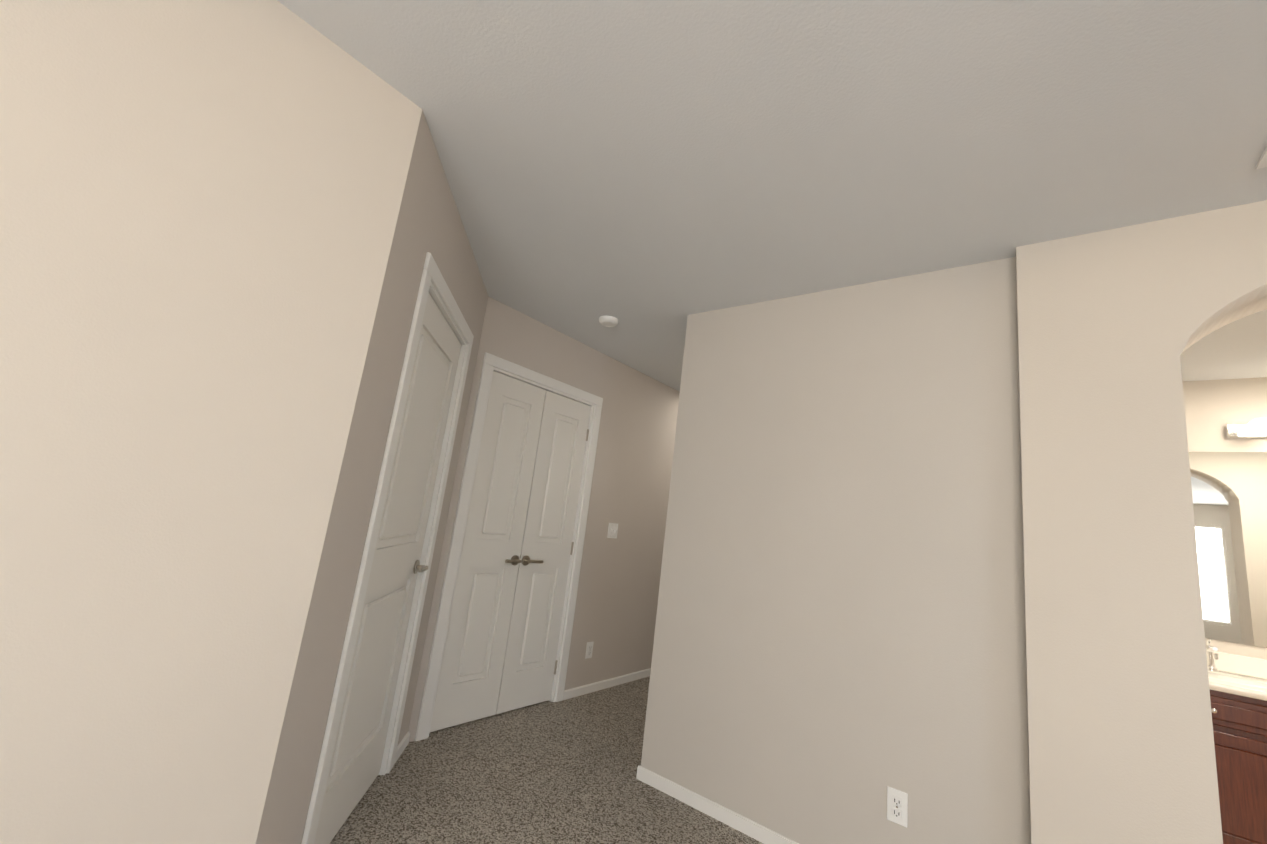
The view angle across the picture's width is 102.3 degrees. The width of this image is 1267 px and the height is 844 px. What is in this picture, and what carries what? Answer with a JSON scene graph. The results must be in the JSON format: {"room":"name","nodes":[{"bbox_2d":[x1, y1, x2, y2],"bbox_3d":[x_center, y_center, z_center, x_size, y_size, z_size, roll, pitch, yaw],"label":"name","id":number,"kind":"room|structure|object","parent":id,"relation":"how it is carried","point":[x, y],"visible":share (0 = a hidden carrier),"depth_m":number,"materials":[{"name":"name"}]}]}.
{"room":"bedroom","nodes":[
{"label":"bedroom","id":0,"kind":"room"},
{"bbox_2d":[0,0,421,843],"bbox_3d":[-1.854,-0.159,0.243,0.120,2.500,3.210,-2,-14,38],"label":"wall","id":1,"kind":"structure","parent":0,"point":[200,202],"depth_m":1.16,"materials":[{"name":"paint"}]},
{"bbox_2d":[256,110,487,843],"bbox_3d":[-1.003,0.323,2.212,0.120,2.500,1.600,8,-11,-6],"label":"wall","id":2,"kind":"structure","parent":0,"point":[429,220],"depth_m":1.62,"materials":[{"name":"paint"}]},
{"bbox_2d":[301,252,473,843],"bbox_3d":[-1.012,0.488,2.151,0.136,2.155,0.930,8,-11,-6],"label":"door frame","id":3,"kind":"structure","parent":2,"relation":"attached to","point":[434,284],"depth_m":1.91,"materials":[{"name":"white wood"}]},
{"bbox_2d":[314,293,460,843],"bbox_3d":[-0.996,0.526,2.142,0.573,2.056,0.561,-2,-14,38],"label":"entry door","id":4,"kind":"structure","parent":2,"relation":"in","point":[361,736],"depth_m":2.12,"materials":[{"name":"white wood"}]},
{"bbox_2d":[409,296,679,741],"bbox_3d":[0.082,0.877,4.404,0.120,2.500,3.960,-2,-14,38],"label":"wall","id":5,"kind":"structure","parent":0,"point":[615,614],"depth_m":3.97,"materials":[{"name":"paint"}]},
{"bbox_2d":[430,371,545,731],"bbox_3d":[-0.853,0.733,3.125,0.091,2.056,0.462,-2,-14,38],"label":"closet door","id":6,"kind":"structure","parent":5,"relation":"in","point":[469,682],"depth_m":3.12,"materials":[{"name":"white wood"}]},
{"bbox_2d":[415,352,602,740],"bbox_3d":[-0.740,0.749,3.339,0.136,2.155,1.090,-2,-14,38],"label":"door frame","id":7,"kind":"structure","parent":5,"relation":"attached to","point":[491,363],"depth_m":3.15,"materials":[{"name":"white wood"}]},
{"bbox_2d":[496,391,590,713],"bbox_3d":[-0.569,0.837,3.486,0.091,2.056,0.462,-2,-14,38],"label":"closet door","id":8,"kind":"structure","parent":5,"relation":"in","point":[529,668],"depth_m":3.47,"materials":[{"name":"white wood"}]},
{"bbox_2d":[585,641,593,658],"bbox_3d":[-0.322,1.676,3.748,0.010,0.114,0.070,-2,-14,38],"label":"outlet","id":9,"kind":"object","parent":5,"relation":"attached to","point":[589,649],"visible":1,"depth_m":3.74,"materials":[{"name":"white plastic"}]},
{"bbox_2d":[563,668,650,699],"bbox_3d":[0.319,2.186,4.551,0.012,0.058,2.670,-2,-14,38],"label":"baseboard","id":10,"kind":"structure","parent":5,"relation":"attached to","point":[578,691],"depth_m":3.86,"materials":[{"name":"white wood"}]},
{"bbox_2d":[607,523,617,537],"bbox_3d":[-0.154,0.849,3.984,0.024,0.116,0.116,-2,-14,38],"label":"light switch","id":11,"kind":"object","parent":5,"relation":"attached to","point":[612,530],"visible":1,"depth_m":3.98,"materials":[{"name":"white plastic"}]},
{"bbox_2d":[329,676,762,843],"bbox_3d":[0.938,1.639,0.962,6.120,0.080,8.470,-2,-14,38],"label":"floor","id":12,"kind":"structure","parent":0,"point":[559,772],"depth_m":2.35,"materials":[{"name":"carpet"}]},
{"bbox_2d":[277,0,1266,391],"bbox_3d":[1.242,-0.887,1.449,6.120,0.100,8.470,-2,-14,38],"label":"ceiling","id":13,"kind":"structure","parent":0,"point":[651,176],"depth_m":1.57,"materials":[{"name":"paint"}]},
{"bbox_2d":[599,315,618,326],"bbox_3d":[-0.160,-0.637,3.255,0.128,0.036,0.128,-2,-14,38],"label":"smoke detector","id":14,"kind":"object","parent":13,"relation":"attached to","point":[608,321],"visible":1,"depth_m":3.22,"materials":[{"name":"white plastic"}]},
{"bbox_2d":[1256,147,1266,168],"bbox_3d":[1.912,-0.815,1.103,0.620,0.012,0.540,-2,-14,38],"label":"ceiling vent","id":15,"kind":"object","parent":13,"relation":"in","point":[1262,162],"visible":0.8,"depth_m":1.47,"materials":[{"name":"white metal"}]},
{"bbox_2d":[641,257,1030,843],"bbox_3d":[0.832,0.576,2.374,1.570,2.500,0.120,-2,-14,38],"label":"wall","id":16,"kind":"structure","parent":0,"point":[839,645],"depth_m":2.20,"materials":[{"name":"paint"}]},
{"bbox_2d":[636,766,798,843],"bbox_3d":[0.649,1.748,2.077,1.550,0.058,0.040,-2,-14,38],"label":"baseboard","id":17,"kind":"structure","parent":16,"relation":"attached to","point":[743,824],"depth_m":2.31,"materials":[{"name":"white wood"}]},
{"bbox_2d":[887,786,907,827],"bbox_3d":[0.990,1.445,1.916,0.070,0.114,0.010,-2,-14,38],"label":"outlet","id":18,"kind":"object","parent":16,"relation":"attached to","point":[897,806],"visible":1,"depth_m":1.91,"materials":[{"name":"white plastic"}]},
{"bbox_2d":[1016,200,1266,843],"bbox_3d":[2.156,0.539,1.357,1.770,2.500,0.300,-2,-14,38],"label":"wall","id":19,"kind":"structure","parent":0,"point":[1114,324],"depth_m":1.67,"materials":[{"name":"paint"}]},
{"bbox_2d":[1182,377,1266,659],"bbox_3d":[2.928,0.760,2.023,3.540,2.500,2.070,-2,-14,38],"label":"wall","id":20,"kind":"structure","parent":0,"point":[1213,408],"depth_m":3.00,"materials":[{"name":"paint"}]},
{"bbox_2d":[1189,452,1266,647],"bbox_3d":[3.613,0.685,2.695,1.540,1.060,0.006,-2,-14,38],"label":"vanity mirror","id":21,"kind":"object","parent":20,"relation":"attached to","point":[1229,492],"depth_m":2.88,"materials":[{"name":"clear glass"}]},
{"bbox_2d":[1225,418,1266,437],"bbox_3d":[3.774,0.029,2.650,0.900,0.100,0.170,-2,-14,38],"label":"sconce","id":22,"kind":"object","parent":20,"relation":"attached to","point":[1256,428],"visible":1,"depth_m":2.91,"materials":[{"name":"white glass"}]},
{"bbox_2d":[1206,648,1266,679],"bbox_3d":[3.525,1.307,2.571,1.556,0.100,0.020,-2,-14,38],"label":"backsplash","id":23,"kind":"structure","parent":0,"relation":"attached to","point":[1224,662],"depth_m":2.75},
{"bbox_3d":[2.705,1.956,1.731,3.350,0.006,2.120,-2,-14,38],"label":"floor","id":24,"kind":"structure","parent":0,"visible":0},
{"bbox_2d":[1209,688,1266,843],"bbox_3d":[3.295,1.721,2.259,1.556,0.800,0.594,-2,-14,38],"label":"bathroom vanity","id":25,"kind":"object","parent":24,"relation":"on","point":[1239,719],"depth_m":2.34,"materials":[{"name":"brown wood"}]},
{"bbox_2d":[1208,668,1266,695],"bbox_3d":[3.349,1.314,2.345,1.556,0.039,0.576,-2,-14,38],"label":"countertop","id":26,"kind":"structure","parent":25,"relation":"on","point":[1254,685],"depth_m":2.49,"materials":[{"name":"beige stone"}]}
]}

